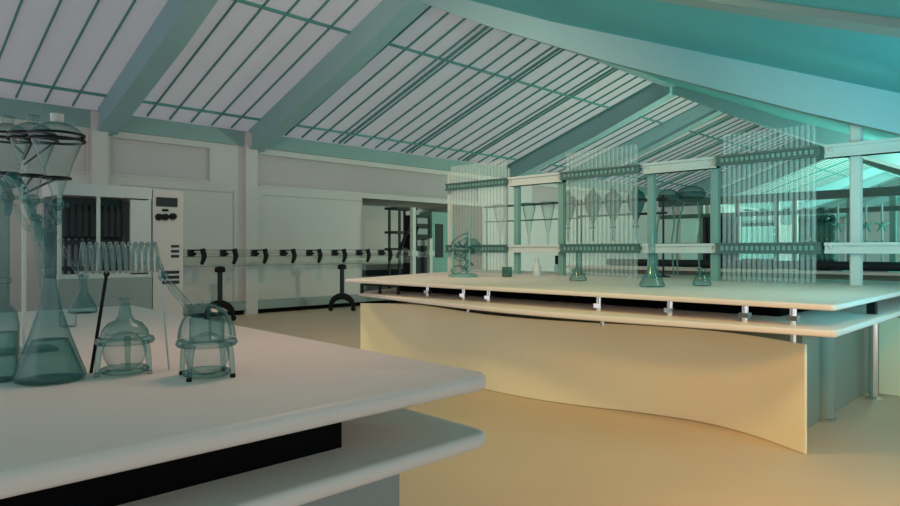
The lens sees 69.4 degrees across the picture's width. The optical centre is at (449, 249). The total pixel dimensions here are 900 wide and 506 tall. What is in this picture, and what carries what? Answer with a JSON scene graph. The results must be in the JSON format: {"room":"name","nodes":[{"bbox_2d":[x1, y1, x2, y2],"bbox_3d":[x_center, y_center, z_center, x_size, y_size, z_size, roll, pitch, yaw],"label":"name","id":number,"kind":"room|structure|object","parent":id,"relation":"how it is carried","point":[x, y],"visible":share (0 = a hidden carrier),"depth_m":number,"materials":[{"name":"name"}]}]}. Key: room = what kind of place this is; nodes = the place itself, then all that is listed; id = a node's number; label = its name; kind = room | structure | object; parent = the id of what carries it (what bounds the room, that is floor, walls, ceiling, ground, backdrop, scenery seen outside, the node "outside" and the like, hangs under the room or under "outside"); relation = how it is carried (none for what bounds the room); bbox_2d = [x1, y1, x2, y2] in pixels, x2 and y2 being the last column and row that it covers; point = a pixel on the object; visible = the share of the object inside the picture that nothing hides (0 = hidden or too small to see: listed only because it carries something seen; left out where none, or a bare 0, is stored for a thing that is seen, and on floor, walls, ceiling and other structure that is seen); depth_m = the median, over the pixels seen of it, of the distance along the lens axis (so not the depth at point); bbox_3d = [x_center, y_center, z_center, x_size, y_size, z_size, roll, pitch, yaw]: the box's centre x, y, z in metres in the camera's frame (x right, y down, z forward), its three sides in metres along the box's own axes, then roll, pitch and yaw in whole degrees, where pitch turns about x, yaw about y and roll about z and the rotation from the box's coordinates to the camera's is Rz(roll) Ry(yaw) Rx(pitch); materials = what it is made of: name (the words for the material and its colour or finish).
{"room":"laboratory","nodes":[
{"label":"laboratory","id":0,"kind":"room"},
{"bbox_2d":[0,117,844,312],"bbox_3d":[9.210,-0.590,29.681,61.000,3.980,2.550,0,0,-45],"label":"wall","id":1,"kind":"structure","parent":0,"point":[284,223],"depth_m":15.18,"materials":[{"name":"white paint"}]},
{"bbox_2d":[0,123,87,173],"bbox_3d":[-7.577,-1.780,11.148,2.450,0.740,0.120,0,0,-45],"label":"window","id":2,"kind":"structure","parent":1,"relation":"in","point":[62,158],"depth_m":11.58,"materials":[{"name":"glass"}]},
{"bbox_2d":[89,111,107,184],"bbox_3d":[-6.513,-0.575,12.056,0.280,3.950,0.140,0,0,-45],"label":"trim","id":3,"kind":"structure","parent":1,"relation":"attached to","point":[98,141],"depth_m":11.99,"materials":[{"name":"white paint"}]},
{"bbox_2d":[112,136,210,182],"bbox_3d":[-5.735,-1.780,12.990,1.920,0.740,0.120,0,0,-45],"label":"window","id":4,"kind":"structure","parent":1,"relation":"in","point":[131,157],"depth_m":12.95,"materials":[{"name":"grey glass"}]},
{"bbox_2d":[119,185,361,300],"bbox_3d":[-5.425,-0.090,13.237,9.072,2.380,0.008,0,0,-45],"label":"trim","id":5,"kind":"structure","parent":1,"relation":"attached to","point":[119,185],"depth_m":13.99,"materials":[{"name":"grey metal"}]},
{"bbox_2d":[243,132,257,314],"bbox_3d":[-4.363,-0.575,14.206,0.280,3.950,0.140,0,0,-45],"label":"trim","id":6,"kind":"structure","parent":1,"relation":"attached to","point":[250,157],"depth_m":14.13,"materials":[{"name":"white paint"}]},
{"bbox_2d":[183,294,402,317],"bbox_3d":[10.158,1.255,28.734,61.001,0.290,0.130,0,0,-45],"label":"baseboard","id":7,"kind":"structure","parent":1,"relation":"attached to","point":[320,300],"depth_m":14.77,"materials":[{"name":"grey ceramic"}]},
{"bbox_2d":[258,153,478,202],"bbox_3d":[-1.732,-1.780,16.992,7.220,0.740,0.120,0,0,-45],"label":"wall panel","id":8,"kind":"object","parent":1,"relation":"in","point":[275,171],"depth_m":16.34,"materials":[{"name":"grey paint"}]},
{"bbox_2d":[0,97,845,218],"bbox_3d":[10.133,-2.420,28.758,61.000,0.320,0.060,0,0,-45],"label":"horizontal beam","id":9,"kind":"structure","parent":1,"relation":"attached to","point":[73,116],"depth_m":14.89,"materials":[{"name":"metal"}]},
{"bbox_2d":[97,0,899,135],"bbox_3d":[-1.206,-2.346,6.997,0.450,4.272,14.800,0,0,-45],"label":"roof beam","id":10,"kind":"structure","parent":1,"relation":"attached to","point":[178,21],"depth_m":9.68,"materials":[{"name":"paint"}]},
{"bbox_2d":[505,168,513,269],"bbox_3d":[1.860,-0.575,20.428,0.280,3.950,0.140,0,0,-45],"label":"trim","id":11,"kind":"structure","parent":1,"relation":"attached to","point":[509,191],"depth_m":20.35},
{"bbox_2d":[566,187,568,271],"bbox_3d":[3.981,-0.575,22.550,0.280,3.950,0.140,0,0,-45],"label":"trim","id":12,"kind":"structure","parent":1,"relation":"attached to","point":[567,188],"depth_m":22.54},
{"bbox_2d":[249,0,899,152],"bbox_3d":[0.944,-2.191,9.146,0.450,4.582,14.800,0,0,-45],"label":"beam","id":13,"kind":"structure","parent":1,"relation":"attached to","point":[876,109],"depth_m":8.06,"materials":[{"name":"paint"}]},
{"bbox_2d":[532,185,638,213],"bbox_3d":[5.134,-1.780,23.858,7.000,0.740,0.120,0,0,-45],"label":"window","id":14,"kind":"structure","parent":1,"relation":"in","point":[540,193],"depth_m":23.76,"materials":[{"name":"glass"}]},
{"bbox_2d":[338,26,899,207],"bbox_3d":[13.308,-3.551,28.157,39.981,1.902,5.400,0,0,-45],"label":"trim","id":15,"kind":"structure","parent":1,"relation":"attached to","point":[477,34],"depth_m":16.34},
{"bbox_2d":[678,207,682,259],"bbox_3d":[10.204,-0.575,28.772,0.280,3.950,0.140,0,0,-45],"label":"trim","id":16,"kind":"structure","parent":1,"relation":"attached to","point":[680,229],"depth_m":28.69,"materials":[{"name":"white paint"}]},
{"bbox_2d":[656,201,723,219],"bbox_3d":[11.073,-1.780,29.797,7.000,0.740,0.120,0,0,-45],"label":"window","id":17,"kind":"structure","parent":1,"relation":"in","point":[687,209],"depth_m":29.32,"materials":[{"name":"grey glass"}]},
{"bbox_2d":[507,83,899,176],"bbox_3d":[7.167,-2.191,15.369,0.450,4.582,14.800,0,0,-45],"label":"trim","id":18,"kind":"structure","parent":1,"relation":"attached to","point":[655,95],"depth_m":17.13,"materials":[{"name":"paint"}]},
{"bbox_2d":[566,105,899,187],"bbox_3d":[9.288,-2.191,17.490,0.450,4.582,14.800,0,0,-45],"label":"trim","id":19,"kind":"structure","parent":1,"relation":"attached to","point":[695,117],"depth_m":20.09,"materials":[{"name":"paint"}]},
{"bbox_2d":[741,209,782,225],"bbox_3d":[17.013,-1.780,35.737,7.000,0.740,0.120,0,0,-45],"label":"window","id":20,"kind":"structure","parent":1,"relation":"in","point":[747,219],"depth_m":35.56,"materials":[{"name":"glass"}]},
{"bbox_2d":[679,139,899,192],"bbox_3d":[15.510,-2.191,23.713,0.450,4.582,14.800,0,0,-45],"label":"trim","id":21,"kind":"structure","parent":1,"relation":"attached to","point":[741,171],"depth_m":26.69,"materials":[{"name":"paint"}]},
{"bbox_2d":[790,208,791,260],"bbox_3d":[20.669,-0.575,39.237,0.280,3.950,0.140,0,0,-45],"label":"trim","id":22,"kind":"structure","parent":1,"relation":"attached to","point":[791,208],"depth_m":39.14,"materials":[{"name":"white paint"}]},
{"bbox_2d":[708,149,899,195],"bbox_3d":[17.632,-2.191,25.834,0.450,4.582,14.800,0,0,-45],"label":"trim","id":23,"kind":"structure","parent":1,"relation":"attached to","point":[787,169],"depth_m":28.87,"materials":[{"name":"paint"}]},
{"bbox_2d":[790,215,823,228],"bbox_3d":[22.953,-1.780,41.677,7.000,0.740,0.120,0,0,-45],"label":"window","id":24,"kind":"structure","parent":1,"relation":"in","point":[811,224],"depth_m":41.64,"materials":[{"name":"clear glass"}]},
{"bbox_2d":[833,213,835,258],"bbox_3d":[26.891,-0.575,45.460,0.280,3.950,0.140,0,0,-45],"label":"trim","id":25,"kind":"structure","parent":1,"relation":"attached to","point":[834,222],"depth_m":45.38,"materials":[{"name":"white paint"}]},
{"bbox_2d":[831,220,844,230],"bbox_3d":[28.892,-1.780,47.617,7.000,0.740,0.120,0,0,-45],"label":"window","id":26,"kind":"structure","parent":1,"relation":"in","point":[840,221],"depth_m":47.12,"materials":[{"name":"clear glass"}]},
{"bbox_2d":[780,167,899,210],"bbox_3d":[23.854,-2.191,32.057,0.450,4.582,14.800,0,0,-45],"label":"trim","id":27,"kind":"structure","parent":1,"relation":"attached to","point":[870,173],"depth_m":34.77,"materials":[{"name":"paint"}]},
{"bbox_2d":[798,172,898,209],"bbox_3d":[25.976,-2.191,34.178,0.450,4.582,14.800,0,0,-45],"label":"trim","id":28,"kind":"structure","parent":1,"relation":"attached to","point":[885,177],"depth_m":36.48,"materials":[{"name":"paint"}]},
{"bbox_2d":[836,196,899,218],"bbox_3d":[32.198,-2.191,40.401,0.450,4.582,14.800,0,0,-45],"label":"trim","id":29,"kind":"structure","parent":1,"relation":"attached to","point":[877,201],"depth_m":43.73,"materials":[{"name":"paint"}]},
{"bbox_2d":[863,199,899,215],"bbox_3d":[34.319,-2.191,42.522,0.450,4.582,14.800,0,0,-45],"label":"trim","id":30,"kind":"structure","parent":1,"relation":"attached to","point":[898,200],"depth_m":45.88,"materials":[{"name":"paint"}]},
{"bbox_2d":[0,0,899,208],"bbox_3d":[11.986,-3.532,27.047,61.200,1.970,5.700,0,0,-45],"label":"ceiling","id":31,"kind":"structure","parent":0,"point":[245,56],"depth_m":13.23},
{"bbox_2d":[470,0,899,139],"bbox_3d":[17.289,-2.320,21.673,61.100,4.120,9.400,0,0,-45],"label":"lining","id":32,"kind":"object","parent":31,"relation":"attached to","point":[864,59],"depth_m":5.62,"materials":[{"name":"paint"}]},
{"bbox_2d":[573,52,674,86],"bbox_3d":[13.930,-4.400,24.961,61.000,0.400,0.240,0,0,-45],"label":"trim","id":33,"kind":"structure","parent":32,"relation":"attached to","point":[630,71],"depth_m":15.47,"materials":[{"name":"paint"}]},
{"bbox_2d":[200,302,899,505],"bbox_3d":[15.238,1.450,23.865,61.300,0.100,20.200,0,0,-45],"label":"floor","id":34,"kind":"structure","parent":0,"point":[535,452],"depth_m":4.37,"materials":[{"name":"plastic"}]},
{"bbox_2d":[42,182,151,309],"bbox_3d":[-4.922,0.260,9.079,1.175,2.280,0.800,0,0,-45],"label":"fume hood","id":35,"kind":"object","parent":34,"relation":"on","point":[92,213],"visible":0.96,"depth_m":8.91,"materials":[{"name":"white metal"}]},
{"bbox_2d":[151,189,182,314],"bbox_3d":[-4.293,0.270,9.602,0.427,2.260,0.750,0,0,-45],"label":"tall cabinet","id":36,"kind":"object","parent":34,"relation":"on","point":[166,205],"visible":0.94,"depth_m":9.37,"materials":[{"name":"metal"}]},
{"bbox_2d":[204,266,235,320],"bbox_3d":[-4.546,0.862,12.848,0.629,1.073,0.195,0,0,6],"label":"stand","id":37,"kind":"object","parent":34,"relation":"on","point":[220,302],"visible":0.97,"depth_m":12.80,"materials":[{"name":"metal"}]},
{"bbox_2d":[183,248,406,266],"bbox_3d":[-3.172,0.149,14.167,6.350,0.362,0.298,0,0,-45],"label":"rail","id":38,"kind":"object","parent":37,"relation":"on","point":[190,252],"visible":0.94,"depth_m":13.80,"materials":[{"name":"black metal"}]},
{"bbox_2d":[0,306,485,505],"bbox_3d":[-1.690,0.875,2.253,2.196,1.050,3.125,0,0,-45],"label":"lab bench","id":39,"kind":"object","parent":34,"relation":"on","point":[300,421],"visible":0.94,"depth_m":1.58,"materials":[{"name":"laminate"}]},
{"bbox_2d":[0,200,19,381],"bbox_3d":[-1.202,0.106,1.737,0.088,0.482,0.088,0,0,-45],"label":"glass jar","id":40,"kind":"object","parent":39,"relation":"on","point":[2,378],"visible":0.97,"depth_m":1.75,"materials":[{"name":"clear glass"}]},
{"bbox_2d":[0,135,86,356],"bbox_3d":[-1.279,-0.025,1.968,0.224,0.750,0.783,0,0,-37],"label":"stand","id":41,"kind":"object","parent":39,"relation":"on","point":[11,351],"visible":0.94,"depth_m":2.16,"materials":[{"name":"grey metal"}]},
{"bbox_2d":[0,115,28,215],"bbox_3d":[-1.257,-0.251,1.870,0.121,0.298,0.307,0,0,-42],"label":"funnel","id":42,"kind":"object","parent":41,"relation":"attached to","point":[1,131],"visible":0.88,"depth_m":1.93,"materials":[{"name":"clear glass"}]},
{"bbox_2d":[3,172,51,268],"bbox_3d":[-1.109,-0.079,1.703,0.127,0.255,0.044,0,0,9],"label":"tube","id":43,"kind":"object","parent":42,"relation":"attached to","point":[8,172],"visible":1,"depth_m":1.70,"materials":[{"name":"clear glass"}]},
{"bbox_2d":[7,114,56,240],"bbox_3d":[-1.154,-0.203,1.814,0.124,0.358,0.197,0,0,-45],"label":"funnel","id":44,"kind":"object","parent":41,"relation":"attached to","point":[40,220],"visible":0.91,"depth_m":1.81,"materials":[{"name":"clear glass"}]},
{"bbox_2d":[27,113,85,225],"bbox_3d":[-1.050,-0.205,1.737,0.134,0.319,0.134,0,0,-45],"label":"funnel","id":45,"kind":"object","parent":41,"relation":"attached to","point":[54,117],"visible":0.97,"depth_m":1.72,"materials":[{"name":"clear glass"}]},
{"bbox_2d":[11,230,86,385],"bbox_3d":[-1.073,0.146,1.743,0.172,0.401,0.172,0,0,-45],"label":"flask","id":46,"kind":"object","parent":39,"relation":"on","point":[53,378],"visible":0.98,"depth_m":1.74,"materials":[{"name":"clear glass"}]},
{"bbox_2d":[68,275,97,313],"bbox_3d":[-2.039,0.244,3.611,0.144,0.206,0.144,0,0,-45],"label":"flask","id":47,"kind":"object","parent":39,"relation":"on","point":[82,312],"visible":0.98,"depth_m":3.61,"materials":[{"name":"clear glass"}]},
{"bbox_2d":[62,241,169,372],"bbox_3d":[-0.971,0.159,1.870,0.312,0.383,0.137,0,0,-16],"label":"condenser","id":48,"kind":"object","parent":39,"relation":"on","point":[105,273],"visible":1,"depth_m":1.86,"materials":[{"name":"clear glass"}]},
{"bbox_2d":[94,298,154,375],"bbox_3d":[-0.927,0.242,1.848,0.162,0.215,0.157,0,0,-45],"label":"flask","id":49,"kind":"object","parent":39,"relation":"on","point":[148,335],"visible":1,"depth_m":1.85,"materials":[{"name":"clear glass"}]},
{"bbox_2d":[175,300,237,381],"bbox_3d":[-0.675,0.245,1.806,0.164,0.210,0.164,0,0,-45],"label":"stand","id":50,"kind":"object","parent":39,"relation":"on","point":[182,346],"visible":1,"depth_m":1.81,"materials":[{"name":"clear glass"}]},
{"bbox_2d":[158,272,190,310],"bbox_3d":[-0.775,0.115,1.834,0.130,0.108,0.028,0,0,29],"label":"adapter","id":51,"kind":"object","parent":50,"relation":"on","point":[166,272],"visible":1,"depth_m":1.83,"materials":[{"name":"clear glass"}]},
{"bbox_2d":[189,317,224,343],"bbox_3d":[-0.675,0.222,1.806,0.092,0.072,0.092,0,0,-45],"label":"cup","id":52,"kind":"object","parent":50,"relation":"on","point":[217,341],"depth_m":1.85,"materials":[{"name":"glass"}]},
{"bbox_2d":[118,408,485,505],"bbox_3d":[-1.690,0.537,2.253,2.196,0.045,3.125,0,0,-45],"label":"shelf","id":53,"kind":"object","parent":39,"relation":"attached to","point":[376,447],"depth_m":1.56,"materials":[{"name":"laminate"}]},
{"bbox_2d":[328,264,355,310],"bbox_3d":[-2.478,0.862,14.916,0.629,1.073,0.195,0,0,6],"label":"stand","id":54,"kind":"object","parent":34,"relation":"on","point":[340,296],"visible":1,"depth_m":14.87,"materials":[{"name":"metal"}]},
{"bbox_2d":[362,264,402,290],"bbox_3d":[-1.655,0.900,18.555,3.300,1.000,0.620,0,0,-45],"label":"base cabinet","id":55,"kind":"object","parent":34,"relation":"on","point":[368,270],"visible":0.18,"depth_m":17.81,"materials":[{"name":"grey ceramic"}]},
{"bbox_2d":[384,207,418,303],"bbox_3d":[-1.244,0.155,16.742,0.776,2.490,0.545,0,0,-45],"label":"rack","id":56,"kind":"object","parent":34,"relation":"on","point":[401,244],"visible":0.66,"depth_m":16.58,"materials":[{"name":"metal"}]},
{"bbox_2d":[384,248,417,249],"bbox_3d":[-1.260,-0.020,16.772,0.716,0.060,0.480,0,0,-45],"label":"shelf","id":57,"kind":"object","parent":56,"relation":"attached to","point":[384,248],"depth_m":16.53,"materials":[{"name":"metal"}]},
{"bbox_2d":[384,231,417,233],"bbox_3d":[-1.260,-0.450,16.772,0.716,0.060,0.480,0,0,-45],"label":"shelf","id":58,"kind":"object","parent":56,"relation":"attached to","point":[385,232],"depth_m":16.55,"materials":[{"name":"metal"}]},
{"bbox_2d":[384,207,417,210],"bbox_3d":[-1.260,-1.060,16.772,0.716,0.060,0.480,0,0,-45],"label":"shelf","id":59,"kind":"object","parent":56,"relation":"attached to","point":[386,208],"depth_m":16.55,"materials":[{"name":"metal"}]},
{"bbox_2d":[408,207,417,273],"bbox_3d":[-0.914,0.175,16.057,0.180,2.450,0.140,0,0,-45],"label":"support post","id":60,"kind":"object","parent":34,"relation":"on","point":[412,253],"visible":0.82,"depth_m":16.02,"materials":[{"name":"metal"}]},
{"bbox_2d":[406,215,427,302],"bbox_3d":[-0.906,0.240,17.256,0.428,2.320,0.515,0,0,-45],"label":"tall cabinet","id":61,"kind":"object","parent":34,"relation":"on","point":[421,220],"visible":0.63,"depth_m":17.10,"materials":[{"name":"metal"}]},
{"bbox_2d":[426,238,433,272],"bbox_3d":[-0.523,0.550,17.013,0.180,1.700,0.140,0,0,-45],"label":"support post","id":62,"kind":"object","parent":34,"relation":"on","point":[429,253],"visible":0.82,"depth_m":16.98,"materials":[{"name":"metal"}]},
{"bbox_2d":[419,212,447,272],"bbox_3d":[-0.437,0.190,17.721,0.602,2.420,0.520,0,0,-45],"label":"tall cabinet","id":63,"kind":"object","parent":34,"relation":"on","point":[437,221],"visible":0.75,"depth_m":17.51,"materials":[{"name":"metal"}]},
{"bbox_2d":[346,269,899,453],"bbox_3d":[1.682,0.875,7.580,4.301,1.050,7.642,0,0,-45],"label":"lab bench","id":64,"kind":"object","parent":34,"relation":"on","point":[776,359],"visible":0.93,"depth_m":5.72,"materials":[{"name":"laminate"}]},
{"bbox_2d":[448,213,481,277],"bbox_3d":[0.186,-0.060,8.426,0.405,0.820,0.401,0,0,-45],"label":"stand","id":65,"kind":"object","parent":64,"relation":"on","point":[456,275],"visible":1,"depth_m":8.32,"materials":[{"name":"teal metal"}]},
{"bbox_2d":[445,178,507,252],"bbox_3d":[0.410,-0.497,10.013,0.110,1.685,1.280,0,0,-45],"label":"tube rack","id":66,"kind":"object","parent":64,"relation":"on","point":[500,181],"visible":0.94,"depth_m":9.91,"materials":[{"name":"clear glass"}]},
{"bbox_2d":[484,200,579,272],"bbox_3d":[1.220,-0.185,10.023,0.032,1.070,1.850,0,0,-45],"label":"stand","id":67,"kind":"object","parent":64,"relation":"on","point":[578,201],"visible":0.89,"depth_m":9.97,"materials":[{"name":"black metal"}]},
{"bbox_2d":[521,203,536,233],"bbox_3d":[1.201,-0.382,9.886,0.234,0.664,0.234,0,0,-45],"label":"funnel","id":68,"kind":"object","parent":67,"relation":"hanging from","point":[521,203],"visible":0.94,"depth_m":9.86,"materials":[{"name":"clear glass"}]},
{"bbox_2d":[540,201,555,216],"bbox_3d":[1.452,-0.382,9.635,0.234,0.664,0.234,0,0,-45],"label":"funnel","id":69,"kind":"object","parent":67,"relation":"hanging from","point":[544,202],"visible":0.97,"depth_m":9.60,"materials":[{"name":"clear glass"}]},
{"bbox_2d":[533,258,540,275],"bbox_3d":[1.171,0.231,8.750,0.116,0.235,0.114,0,0,-45],"label":"bottle","id":70,"kind":"object","parent":64,"relation":"on","point":[536,267],"visible":0.98,"depth_m":8.71,"materials":[{"name":"white ceramic"}]},
{"bbox_2d":[559,145,641,276],"bbox_3d":[1.944,-0.487,8.478,0.109,1.665,1.180,0,0,-45],"label":"tube rack","id":71,"kind":"object","parent":64,"relation":"on","point":[569,175],"visible":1,"depth_m":8.43,"materials":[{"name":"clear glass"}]},
{"bbox_2d":[575,194,670,276],"bbox_3d":[2.323,-0.185,8.864,0.180,1.070,1.430,0,0,-45],"label":"stand","id":72,"kind":"object","parent":64,"relation":"on","point":[662,198],"visible":0.85,"depth_m":8.80,"materials":[{"name":"metal"}]},
{"bbox_2d":[566,190,576,228],"bbox_3d":[1.693,-0.492,9.315,0.263,0.745,0.253,0,0,-45],"label":"funnel","id":73,"kind":"object","parent":72,"relation":"attached to","point":[567,192],"visible":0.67,"depth_m":9.29,"materials":[{"name":"clear glass"}]},
{"bbox_2d":[584,188,601,228],"bbox_3d":[1.987,-0.492,9.021,0.263,0.745,0.253,0,0,-45],"label":"funnel","id":74,"kind":"object","parent":72,"relation":"attached to","point":[592,190],"visible":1,"depth_m":8.99,"materials":[{"name":"clear glass"}]},
{"bbox_2d":[603,186,621,227],"bbox_3d":[2.208,-0.492,8.799,0.263,0.745,0.253,0,0,-45],"label":"funnel","id":75,"kind":"object","parent":72,"relation":"attached to","point":[612,189],"visible":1,"depth_m":8.78,"materials":[{"name":"clear glass"}]},
{"bbox_2d":[626,184,645,226],"bbox_3d":[2.450,-0.492,8.557,0.263,0.745,0.253,0,0,-45],"label":"funnel","id":76,"kind":"object","parent":72,"relation":"attached to","point":[635,187],"visible":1,"depth_m":8.53,"materials":[{"name":"clear glass"}]},
{"bbox_2d":[346,269,899,310],"bbox_3d":[1.474,0.370,7.966,4.050,0.040,6.802,0,0,-45],"label":"countertop","id":77,"kind":"structure","parent":64,"relation":"on","point":[793,293],"depth_m":6.23,"materials":[{"name":"laminate"}]},
{"bbox_2d":[358,288,899,337],"bbox_3d":[1.400,0.537,7.863,4.301,0.045,6.760,0,0,-45],"label":"shelf","id":78,"kind":"object","parent":64,"relation":"attached to","point":[819,323],"depth_m":5.32,"materials":[{"name":"laminate"}]},
{"bbox_2d":[639,231,664,286],"bbox_3d":[1.911,0.084,6.149,0.236,0.527,0.236,0,0,-45],"label":"flask","id":79,"kind":"object","parent":64,"relation":"on","point":[651,231],"visible":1,"depth_m":6.14,"materials":[{"name":"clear glass"}]},
{"bbox_2d":[656,189,678,275],"bbox_3d":[2.948,-0.237,8.790,0.278,1.176,0.278,0,0,-45],"label":"stand","id":80,"kind":"object","parent":64,"relation":"on","point":[671,197],"visible":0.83,"depth_m":8.78,"materials":[{"name":"black metal"}]},
{"bbox_2d":[448,125,899,284],"bbox_3d":[2.158,-0.475,8.336,0.150,1.650,6.237,0,0,-45],"label":"gantry","id":81,"kind":"object","parent":64,"relation":"on","point":[856,148],"visible":0.91,"depth_m":7.47,"materials":[{"name":"metal"}]},
{"bbox_2d":[676,186,705,275],"bbox_3d":[3.297,-0.262,8.893,0.391,1.226,0.391,0,0,-45],"label":"stand","id":82,"kind":"object","parent":64,"relation":"on","point":[686,194],"visible":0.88,"depth_m":8.88,"materials":[{"name":"black metal"}]},
{"bbox_2d":[715,131,821,281],"bbox_3d":[3.410,-0.477,7.009,0.105,1.645,1.070,0,0,-45],"label":"tube rack","id":83,"kind":"object","parent":64,"relation":"on","point":[812,151],"visible":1,"depth_m":6.95,"materials":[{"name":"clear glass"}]},
{"bbox_2d":[557,264,899,317],"bbox_3d":[6.223,0.875,12.445,2.400,1.050,8.400,0,0,-45],"label":"lab bench","id":84,"kind":"object","parent":34,"relation":"on","point":[598,268],"visible":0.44,"depth_m":11.71,"materials":[{"name":"laminate"}]},
{"bbox_2d":[701,216,736,268],"bbox_3d":[5.184,-0.150,12.508,0.180,1.000,0.634,0,0,-45],"label":"rack","id":85,"kind":"object","parent":84,"relation":"on","point":[728,224],"visible":0.38,"depth_m":12.39,"materials":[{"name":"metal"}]},
{"bbox_2d":[557,264,899,275],"bbox_3d":[6.223,0.375,12.445,2.400,0.050,8.400,0,0,-45],"label":"countertop","id":86,"kind":"structure","parent":84,"relation":"on","point":[598,266],"depth_m":11.67,"materials":[{"name":"laminate"}]},
{"bbox_2d":[606,259,899,270],"bbox_3d":[5.904,0.260,11.278,0.145,0.145,7.200,0,0,-45],"label":"pipe","id":87,"kind":"object","parent":84,"relation":"on","point":[757,264],"visible":1,"depth_m":11.46,"materials":[{"name":"metal"}]},
{"bbox_2d":[739,220,775,268],"bbox_3d":[5.687,-0.100,12.005,0.180,0.900,0.602,0,0,-45],"label":"rack","id":88,"kind":"object","parent":84,"relation":"on","point":[757,224],"visible":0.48,"depth_m":12.01,"materials":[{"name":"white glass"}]},
{"bbox_2d":[658,186,899,261],"bbox_3d":[6.435,-0.405,11.809,0.140,1.510,5.600,0,0,-45],"label":"gantry","id":89,"kind":"object","parent":84,"relation":"on","point":[892,192],"visible":0.58,"depth_m":11.91,"materials":[{"name":"metal"}]},
{"bbox_2d":[740,209,756,224],"bbox_3d":[5.615,-0.606,12.126,0.610,0.320,0.220,0,0,-45],"label":"flask","id":90,"kind":"object","parent":89,"relation":"hanging from","point":[744,209],"visible":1,"depth_m":11.97,"materials":[{"name":"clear glass"}]},
{"bbox_2d":[755,209,771,224],"bbox_3d":[5.802,-0.599,11.939,0.610,0.320,0.220,0,0,-45],"label":"flask","id":91,"kind":"object","parent":89,"relation":"hanging from","point":[758,209],"visible":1,"depth_m":11.82,"materials":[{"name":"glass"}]},
{"bbox_2d":[780,208,796,224],"bbox_3d":[6.101,-0.589,11.640,0.610,0.320,0.220,0,0,-45],"label":"flask","id":92,"kind":"object","parent":89,"relation":"hanging from","point":[786,208],"visible":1,"depth_m":11.48,"materials":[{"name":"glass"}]},
{"bbox_2d":[798,208,813,225],"bbox_3d":[6.307,-0.582,11.434,0.610,0.320,0.220,0,0,-45],"label":"flask","id":93,"kind":"object","parent":89,"relation":"hanging from","point":[801,208],"visible":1,"depth_m":11.28,"materials":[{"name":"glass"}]},
{"bbox_2d":[815,208,830,225],"bbox_3d":[6.495,-0.576,11.246,0.610,0.320,0.220,0,0,-45],"label":"flask","id":94,"kind":"object","parent":89,"relation":"hanging from","point":[819,209],"visible":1,"depth_m":11.12,"materials":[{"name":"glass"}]},
{"bbox_2d":[798,215,835,270],"bbox_3d":[6.383,-0.125,11.309,0.180,0.950,0.570,0,0,-45],"label":"rack","id":95,"kind":"object","parent":84,"relation":"on","point":[819,219],"visible":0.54,"depth_m":11.28,"materials":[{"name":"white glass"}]},
{"bbox_2d":[830,205,845,270],"bbox_3d":[6.502,-0.200,10.893,0.200,1.100,0.200,0,0,-45],"label":"stand","id":96,"kind":"object","parent":84,"relation":"on","point":[837,226],"visible":0.7,"depth_m":10.88,"materials":[{"name":"metal"}]},
{"bbox_2d":[863,204,873,271],"bbox_3d":[6.788,-0.200,10.607,0.200,1.100,0.200,0,0,-45],"label":"stand","id":97,"kind":"object","parent":84,"relation":"on","point":[865,225],"visible":0.51,"depth_m":10.59,"materials":[{"name":"metal"}]},
{"bbox_2d":[873,203,890,271],"bbox_3d":[6.945,-0.200,10.450,0.200,1.100,0.200,0,0,-45],"label":"stand","id":98,"kind":"object","parent":84,"relation":"on","point":[881,225],"visible":0.7,"depth_m":10.44,"materials":[{"name":"metal"}]},
{"bbox_2d":[863,204,899,261],"bbox_3d":[36.918,-1.575,45.248,0.200,5.950,14.980,0,0,-45],"label":"wall","id":99,"kind":"structure","parent":0,"point":[873,235],"depth_m":49.48,"materials":[{"name":"white paint"}]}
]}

